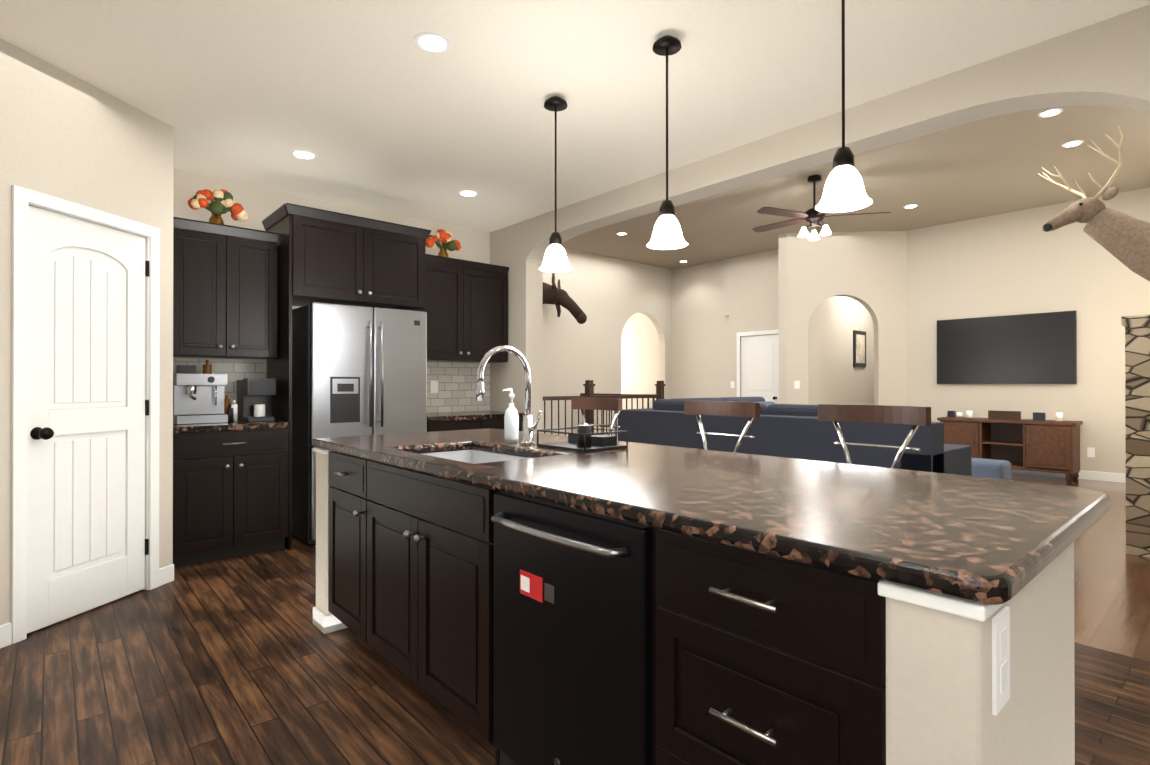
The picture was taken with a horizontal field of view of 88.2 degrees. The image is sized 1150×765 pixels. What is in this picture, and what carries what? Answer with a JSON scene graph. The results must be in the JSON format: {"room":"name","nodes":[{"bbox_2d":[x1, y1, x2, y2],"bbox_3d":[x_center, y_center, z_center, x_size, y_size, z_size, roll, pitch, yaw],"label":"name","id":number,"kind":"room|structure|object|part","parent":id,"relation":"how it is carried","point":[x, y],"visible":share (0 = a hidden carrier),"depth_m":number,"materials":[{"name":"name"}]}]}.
{"room":"kitchen and living room","nodes":[
{"label":"kitchen and living room","id":0,"kind":"room"},
{"bbox_2d":[0,38,173,625],"bbox_3d":[-2.780,-0.180,1.849,0.120,2.740,3.540,0,0,9],"label":"wall","id":1,"kind":"structure","parent":0,"point":[64,135],"depth_m":3.02,"materials":[{"name":"paint"}]},
{"bbox_2d":[10,185,159,643],"bbox_3d":[-2.564,0.146,3.099,0.138,2.099,0.780,0,0,9],"label":"door frame","id":2,"kind":"structure","parent":1,"relation":"attached to","point":[22,198],"depth_m":2.76,"materials":[{"name":"white wood"}]},
{"bbox_2d":[27,206,144,632],"bbox_3d":[-2.541,0.174,3.095,0.035,2.020,0.644,0,0,9],"label":"pantry door","id":3,"kind":"structure","parent":1,"relation":"in","point":[86,461],"depth_m":3.06,"materials":[{"name":"white wood"}]},
{"bbox_2d":[30,261,148,554],"bbox_3d":[-2.501,0.144,3.094,0.497,1.690,0.446,0,0,-41],"label":"hardware piece","id":4,"kind":"object","parent":3,"relation":"attached to","point":[38,433],"depth_m":2.83,"materials":[{"name":"black metal"}]},
{"bbox_2d":[0,564,173,648],"bbox_3d":[-2.714,1.140,1.833,0.013,0.100,3.540,0,0,9],"label":"baseboard","id":5,"kind":"structure","parent":1,"relation":"attached to","point":[166,574],"depth_m":2.70,"materials":[{"name":"white wood"}]},
{"bbox_2d":[173,169,489,412],"bbox_3d":[-2.307,-0.551,4.907,4.100,3.500,0.150,0,0,-41],"label":"wall","id":6,"kind":"structure","parent":0,"point":[259,204],"depth_m":4.71,"materials":[{"name":"paint"}]},
{"bbox_2d":[173,217,278,358],"bbox_3d":[-2.572,-0.647,4.314,0.678,0.930,0.378,0,0,-41],"label":"upper cabinet","id":7,"kind":"object","parent":6,"relation":"attached to","point":[225,288],"visible":0.92,"depth_m":4.19,"materials":[{"name":"brown wood"}]},
{"bbox_2d":[188,189,247,223],"bbox_3d":[-2.588,-1.267,4.318,0.382,0.307,0.204,0,0,-41],"label":"flower vase","id":8,"kind":"object","parent":7,"relation":"on","point":[221,203],"visible":1,"depth_m":4.28,"materials":[{"name":"gold metal"}]},
{"bbox_2d":[262,203,430,549],"bbox_3d":[-1.824,-0.036,4.793,1.134,2.470,0.648,0,0,-41],"label":"upper cabinet","id":9,"kind":"object","parent":6,"relation":"attached to","point":[327,256],"visible":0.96,"depth_m":4.46,"materials":[{"name":"brown wood"}]},
{"bbox_2d":[413,254,508,362],"bbox_3d":[-1.133,-0.664,5.587,1.010,0.930,0.378,0,0,-41],"label":"upper cabinet","id":10,"kind":"object","parent":6,"relation":"attached to","point":[466,306],"visible":0.81,"depth_m":5.48,"materials":[{"name":"brown wood"}]},
{"bbox_2d":[426,229,461,256],"bbox_3d":[-1.232,-1.280,5.525,0.376,0.300,0.211,0,0,-41],"label":"flower vase","id":11,"kind":"object","parent":10,"relation":"on","point":[445,237],"visible":0.94,"depth_m":5.49,"materials":[{"name":"gold metal"}]},
{"bbox_2d":[490,220,542,432],"bbox_3d":[-0.593,-0.547,5.912,0.200,3.500,0.614,0,0,-41],"label":"wall","id":12,"kind":"structure","parent":0,"point":[525,298],"depth_m":5.72,"materials":[{"name":"paint"}]},
{"bbox_2d":[0,473,1149,764],"bbox_3d":[1.272,1.234,6.364,14.800,0.060,14.300,0,0,-41],"label":"floor","id":13,"kind":"structure","parent":0,"point":[236,661],"depth_m":2.37,"materials":[{"name":"brown wood"}]},
{"bbox_2d":[173,358,289,567],"bbox_3d":[-2.486,0.511,4.192,0.709,1.372,0.673,0,0,-41],"label":"base cabinet","id":14,"kind":"object","parent":13,"relation":"on","point":[230,466],"visible":0.96,"depth_m":4.04,"materials":[{"name":"brown wood"}]},
{"bbox_2d":[173,420,289,432],"bbox_3d":[-2.494,0.302,4.202,0.709,0.040,0.646,0,0,-41],"label":"countertop","id":15,"kind":"structure","parent":14,"relation":"on","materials":[{"name":"brown stone"}]},
{"bbox_2d":[292,302,426,545],"bbox_3d":[-1.744,0.310,4.774,0.910,1.778,0.731,0,0,-41],"label":"refrigerator","id":16,"kind":"object","parent":13,"relation":"on","point":[359,370],"visible":0.65,"depth_m":4.47,"materials":[{"name":"metal"}]},
{"bbox_2d":[427,362,524,431],"bbox_3d":[-1.043,0.504,5.485,1.020,1.395,0.647,0,0,-41],"label":"base cabinet","id":17,"kind":"object","parent":13,"relation":"on","point":[451,393],"visible":0.23,"depth_m":5.69,"materials":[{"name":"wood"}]},
{"bbox_2d":[427,411,524,421],"bbox_3d":[-1.043,0.306,5.485,1.020,0.040,0.646,0,0,-41],"label":"countertop","id":18,"kind":"structure","parent":17,"relation":"on","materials":[{"name":"brown stone"}]},
{"bbox_2d":[571,398,621,434],"bbox_3d":[0.011,0.648,3.649,0.462,1.096,0.459,0,0,-41],"label":"bar stool","id":19,"kind":"object","parent":13,"relation":"on","point":[609,404],"visible":0.31,"depth_m":3.80,"materials":[{"name":"brown wood"}]},
{"bbox_3d":[0.009,0.674,3.647,0.457,1.045,0.432,0,0,-41],"label":"frame","id":20,"kind":"part","parent":19,"relation":"part of","materials":[{"name":"silver metal"}]},
{"bbox_2d":[543,380,665,435],"bbox_3d":[0.194,0.589,8.015,3.050,1.240,0.120,0,0,-41],"label":"stair railing","id":21,"kind":"object","parent":13,"relation":"on","point":[589,385],"visible":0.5,"depth_m":7.97,"materials":[{"name":"brown wood"}]},
{"bbox_2d":[312,445,1074,764],"bbox_3d":[-0.111,0.753,2.100,0.771,0.875,2.814,0,0,-41],"label":"kitchen island","id":22,"kind":"object","parent":13,"relation":"on","point":[510,593],"depth_m":1.28,"materials":[{"name":"paint"}]},
{"bbox_2d":[494,492,651,764],"bbox_3d":[-0.027,0.758,1.560,0.052,0.862,0.600,0,0,-41],"label":"dishwasher","id":23,"kind":"object","parent":22,"relation":"in","point":[573,628],"depth_m":1.50,"materials":[{"name":"black metal"}]},
{"bbox_2d":[312,429,1110,616],"bbox_3d":[0.033,0.307,2.228,1.070,0.063,2.860,0,0,-41],"label":"island countertop","id":24,"kind":"structure","parent":22,"relation":"on","point":[997,539],"depth_m":1.37,"materials":[{"name":"brown stone"}]},
{"bbox_2d":[423,449,525,463],"bbox_3d":[-0.420,0.428,2.414,0.440,0.222,0.710,0,0,-41],"label":"sink","id":25,"kind":"object","parent":24,"relation":"in","point":[474,456],"depth_m":2.72,"materials":[{"name":"ceramic"}]},
{"bbox_2d":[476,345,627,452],"bbox_3d":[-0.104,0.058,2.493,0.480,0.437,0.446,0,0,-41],"label":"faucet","id":26,"kind":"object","parent":24,"relation":"on","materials":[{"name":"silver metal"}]},
{"bbox_2d":[992,606,1009,715],"bbox_3d":[0.642,0.417,0.892,0.075,0.140,0.006,0,0,-41],"label":"outlet","id":27,"kind":"object","parent":22,"relation":"attached to","point":[1001,617],"depth_m":0.88,"materials":[{"name":"white plastic"}]},
{"bbox_2d":[684,401,759,452],"bbox_3d":[0.627,0.646,2.952,0.462,1.096,0.459,0,0,-41],"label":"bar stool","id":28,"kind":"object","parent":13,"relation":"on","point":[751,410],"visible":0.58,"depth_m":3.10,"materials":[{"name":"brown wood"}]},
{"bbox_3d":[0.625,0.672,2.950,0.457,1.045,0.432,0,0,-41],"label":"frame","id":29,"kind":"part","parent":28,"relation":"part of","materials":[{"name":"silver metal"}]},
{"bbox_2d":[818,404,930,468],"bbox_3d":[1.123,0.644,2.390,0.462,1.096,0.459,0,0,-41],"label":"bar stool","id":30,"kind":"object","parent":13,"relation":"on","point":[916,417],"visible":0.31,"depth_m":2.52,"materials":[{"name":"brown wood"}]},
{"bbox_3d":[1.122,0.670,2.388,0.457,1.045,0.432,0,0,-41],"label":"frame","id":31,"kind":"part","parent":30,"relation":"part of","materials":[{"name":"silver metal"}]},
{"bbox_2d":[937,410,1082,481],"bbox_3d":[5.659,0.790,7.788,0.499,0.836,1.480,0,0,-41],"label":"media console","id":32,"kind":"object","parent":13,"relation":"on","point":[1039,442],"visible":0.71,"depth_m":7.59,"materials":[{"name":"brown wood"}]},
{"bbox_2d":[1121,315,1149,556],"bbox_3d":[4.671,0.368,4.635,1.880,1.660,0.398,0,0,-41],"label":"fireplace surround","id":33,"kind":"object","parent":13,"relation":"on","point":[1137,386],"visible":1,"depth_m":4.10,"materials":[{"name":"stone"}]},
{"bbox_3d":[2.959,1.198,6.433,3.380,0.011,3.430,0,0,-41],"label":"living room rug","id":34,"kind":"object","parent":13,"relation":"on","visible":0},
{"bbox_2d":[618,397,971,475],"bbox_3d":[2.525,0.688,6.352,2.679,1.008,3.199,0,0,-41],"label":"sectional sofa","id":35,"kind":"object","parent":34,"relation":"on","point":[798,431],"visible":0.33,"depth_m":5.13,"materials":[{"name":"blue fabric"}]},
{"bbox_2d":[971,458,1010,479],"bbox_3d":[4.465,1.018,6.451,0.400,0.348,0.400,0,0,-41],"label":"ottoman","id":36,"kind":"object","parent":34,"relation":"on","point":[992,468],"visible":0.46,"depth_m":6.29,"materials":[{"name":"fabric"}]},
{"bbox_2d":[0,0,1149,231],"bbox_3d":[-0.254,-1.602,1.153,5.600,0.100,8.500,0,0,-41],"label":"ceiling","id":37,"kind":"structure","parent":0,"point":[368,104],"depth_m":2.99,"materials":[{"name":"paint"}]},
{"bbox_2d":[290,149,317,159],"bbox_3d":[-1.835,-1.550,4.013,0.170,0.026,0.170,0,0,-41],"label":"recessed light","id":38,"kind":"object","parent":37,"relation":"in","point":[305,154],"visible":0.79,"depth_m":4.00,"materials":[{"name":"beige plastic"}]},
{"bbox_2d":[414,32,451,53],"bbox_3d":[-0.647,-1.555,2.700,0.170,0.026,0.170,0,0,-41],"label":"recessed light","id":39,"kind":"object","parent":37,"relation":"in","point":[433,42],"visible":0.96,"depth_m":2.69,"materials":[{"name":"beige"}]},
{"bbox_2d":[457,190,478,196],"bbox_3d":[-0.871,-1.548,4.825,0.170,0.026,0.170,0,0,-41],"label":"recessed light","id":40,"kind":"object","parent":37,"relation":"in","point":[468,193],"visible":0.71,"depth_m":4.82,"materials":[{"name":"beige"}]},
{"bbox_2d":[539,96,571,271],"bbox_3d":[-0.105,-1.080,3.218,0.184,0.930,0.184,0,0,-41],"label":"pendant light","id":41,"kind":"object","parent":37,"relation":"hanging from","point":[555,259],"visible":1,"depth_m":3.19,"materials":[{"name":"white glass"}]},
{"bbox_3d":[-0.105,-0.680,3.217,0.184,0.130,0.184,0,0,-41],"label":"lamp shade","id":42,"kind":"part","parent":41,"relation":"part of","materials":[{"name":"white glass"}]},
{"bbox_3d":[-0.105,-1.146,3.218,0.130,0.800,0.130,0,0,-41],"label":"stem","id":43,"kind":"part","parent":41,"relation":"part of","materials":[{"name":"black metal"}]},
{"bbox_2d":[647,35,687,249],"bbox_3d":[0.413,-1.082,2.662,0.184,0.930,0.184,0,0,-41],"label":"pendant light","id":44,"kind":"object","parent":37,"relation":"hanging from","point":[667,233],"visible":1,"depth_m":2.64,"materials":[{"name":"white glass"}]},
{"bbox_3d":[0.413,-1.147,2.662,0.130,0.800,0.130,0,0,-41],"label":"stem","id":45,"kind":"part","parent":44,"relation":"part of","materials":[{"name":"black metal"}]},
{"bbox_3d":[0.413,-0.682,2.660,0.184,0.130,0.184,0,0,-41],"label":"lamp shade","id":46,"kind":"part","parent":44,"relation":"part of","materials":[{"name":"white glass"}]},
{"bbox_2d":[815,0,872,212],"bbox_3d":[0.936,-1.084,2.070,0.184,0.930,0.184,0,0,-41],"label":"pendant light","id":47,"kind":"object","parent":37,"relation":"hanging from","point":[844,190],"visible":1,"depth_m":2.05,"materials":[{"name":"white glass"}]},
{"bbox_3d":[0.936,-1.149,2.070,0.130,0.800,0.130,0,0,-41],"label":"stem","id":48,"kind":"part","parent":47,"relation":"part of","materials":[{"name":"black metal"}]},
{"bbox_3d":[0.936,-0.684,2.069,0.184,0.130,0.184,0,0,-41],"label":"lamp shade","id":49,"kind":"part","parent":47,"relation":"part of","materials":[{"name":"white glass"}]},
{"bbox_2d":[542,248,671,440],"bbox_3d":[-0.220,-0.534,10.155,5.980,3.500,0.150,0,0,-41],"label":"wall","id":50,"kind":"structure","parent":0,"point":[609,296],"depth_m":10.60,"materials":[{"name":"paint"}]},
{"bbox_2d":[543,273,586,323],"bbox_3d":[-0.372,-1.320,9.540,0.829,0.774,0.874,0,0,-41],"label":"mount","id":51,"kind":"object","parent":50,"relation":"attached to","point":[553,294],"visible":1,"depth_m":9.43,"materials":[{"name":"wood"}]},
{"bbox_2d":[621,313,658,408],"bbox_3d":[1.445,-0.524,13.496,0.100,3.500,2.650,0,0,-41],"label":"wall","id":52,"kind":"structure","parent":0,"point":[639,356],"depth_m":13.41,"materials":[{"name":"paint"}]},
{"bbox_2d":[672,249,778,398],"bbox_3d":[2.944,-0.532,10.917,0.230,3.500,2.900,0,0,-41],"label":"wall","id":53,"kind":"structure","parent":0,"point":[717,306],"depth_m":11.16,"materials":[{"name":"paint"}]},
{"bbox_2d":[737,329,778,396],"bbox_3d":[3.229,0.155,10.406,0.016,2.123,0.900,0,0,-41],"label":"door frame","id":54,"kind":"structure","parent":53,"relation":"attached to","point":[763,332],"depth_m":10.69,"materials":[{"name":"white wood"}]},
{"bbox_2d":[741,334,778,403],"bbox_3d":[3.233,0.189,10.410,0.106,2.035,0.750,0,0,-41],"label":"door","id":55,"kind":"structure","parent":53,"relation":"in","point":[759,365],"depth_m":10.40,"materials":[{"name":"white wood"}]},
{"bbox_2d":[778,233,873,404],"bbox_3d":[4.706,-0.533,10.449,4.050,3.500,0.135,0,0,-41],"label":"wall","id":56,"kind":"structure","parent":0,"point":[835,376],"depth_m":10.06,"materials":[{"name":"paint"}]},
{"bbox_2d":[853,330,865,366],"bbox_3d":[5.161,-0.608,10.742,0.500,0.650,0.026,0,0,-41],"label":"framed picture","id":57,"kind":"object","parent":56,"relation":"attached to","point":[859,348],"visible":1,"depth_m":10.70,"materials":[{"name":"black plastic"}]},
{"bbox_2d":[526,5,1149,263],"bbox_3d":[1.046,-1.646,4.061,0.200,1.315,4.336,0,0,-41],"label":"header beam","id":58,"kind":"structure","parent":0,"point":[1105,62],"depth_m":3.08,"materials":[{"name":"paint"}]},
{"bbox_2d":[787,231,906,405],"bbox_3d":[4.123,-0.538,9.079,1.770,3.500,0.160,0,0,4],"label":"wall","id":59,"kind":"structure","parent":0,"point":[867,270],"depth_m":9.00,"materials":[{"name":"paint"}]},
{"bbox_2d":[794,381,799,388],"bbox_3d":[3.384,0.032,9.040,0.080,0.120,0.006,0,0,4],"label":"light switch","id":60,"kind":"object","parent":59,"relation":"attached to","point":[796,384],"visible":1,"depth_m":9.04,"materials":[{"name":"white plastic"}]},
{"bbox_2d":[562,106,1149,269],"bbox_3d":[2.442,-2.337,9.278,9.200,0.100,11.500,0,0,-41],"label":"ceiling","id":61,"kind":"structure","parent":0,"point":[990,166],"depth_m":6.91,"materials":[{"name":"paint"}]},
{"bbox_2d":[752,175,889,240],"bbox_3d":[2.633,-1.960,6.650,1.476,0.670,1.410,0,0,-41],"label":"ceiling fan","id":62,"kind":"object","parent":61,"relation":"hanging from","point":[813,217],"visible":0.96,"depth_m":6.55,"materials":[{"name":"brown wood"}]},
{"bbox_2d":[903,204,917,207],"bbox_3d":[4.365,-2.299,7.707,0.170,0.026,0.170,0,0,-41],"label":"recessed light","id":63,"kind":"object","parent":61,"relation":"in","point":[911,206],"visible":0.83,"depth_m":7.70,"materials":[{"name":"beige"}]},
{"bbox_2d":[1038,108,1062,117],"bbox_3d":[4.053,-2.307,5.056,0.170,0.026,0.170,0,0,-41],"label":"recessed light","id":64,"kind":"object","parent":61,"relation":"in","point":[1050,112],"visible":0.77,"depth_m":5.04,"materials":[{"name":"beige"}]},
{"bbox_2d":[1061,140,1083,147],"bbox_3d":[4.787,-2.305,5.705,0.170,0.026,0.170,0,0,-41],"label":"recessed light","id":65,"kind":"object","parent":61,"relation":"in","point":[1072,143],"visible":0.83,"depth_m":5.69,"materials":[{"name":"beige"}]},
{"bbox_2d":[906,187,1149,473],"bbox_3d":[6.170,-0.542,7.736,0.150,3.500,3.360,0,0,-41],"label":"wall","id":66,"kind":"structure","parent":0,"point":[1015,263],"depth_m":7.78,"materials":[{"name":"paint"}]},
{"bbox_2d":[937,311,1076,383],"bbox_3d":[5.777,-0.441,8.029,0.044,0.920,1.560,0,0,-41],"label":"screen","id":67,"kind":"object","parent":66,"relation":"attached to","point":[1037,348],"visible":1,"depth_m":7.95,"materials":[{"name":"black glass"}]},
{"bbox_2d":[1011,469,1125,482],"bbox_3d":[6.065,1.153,7.725,0.015,0.110,3.190,0,0,-41],"label":"baseboard","id":68,"kind":"structure","parent":66,"relation":"attached to","point":[1103,476],"depth_m":7.34,"materials":[{"name":"white wood"}]},
{"bbox_2d":[1087,447,1094,457],"bbox_3d":[6.400,0.867,7.354,0.006,0.120,0.070,0,0,-41],"label":"outlet","id":69,"kind":"object","parent":66,"relation":"attached to","point":[1090,452],"visible":1,"depth_m":7.36,"materials":[{"name":"white plastic"}]},
{"bbox_3d":[4.948,-0.552,4.513,6.250,3.500,0.150,0,0,-41],"label":"wall","id":70,"kind":"structure","parent":0,"visible":0},
{"bbox_2d":[1038,125,1149,280],"bbox_3d":[4.245,-1.258,4.653,0.798,1.253,1.124,0,0,-41],"label":"deer","id":71,"kind":"object","parent":70,"relation":"attached to","point":[1124,238],"visible":1,"depth_m":4.67}
]}

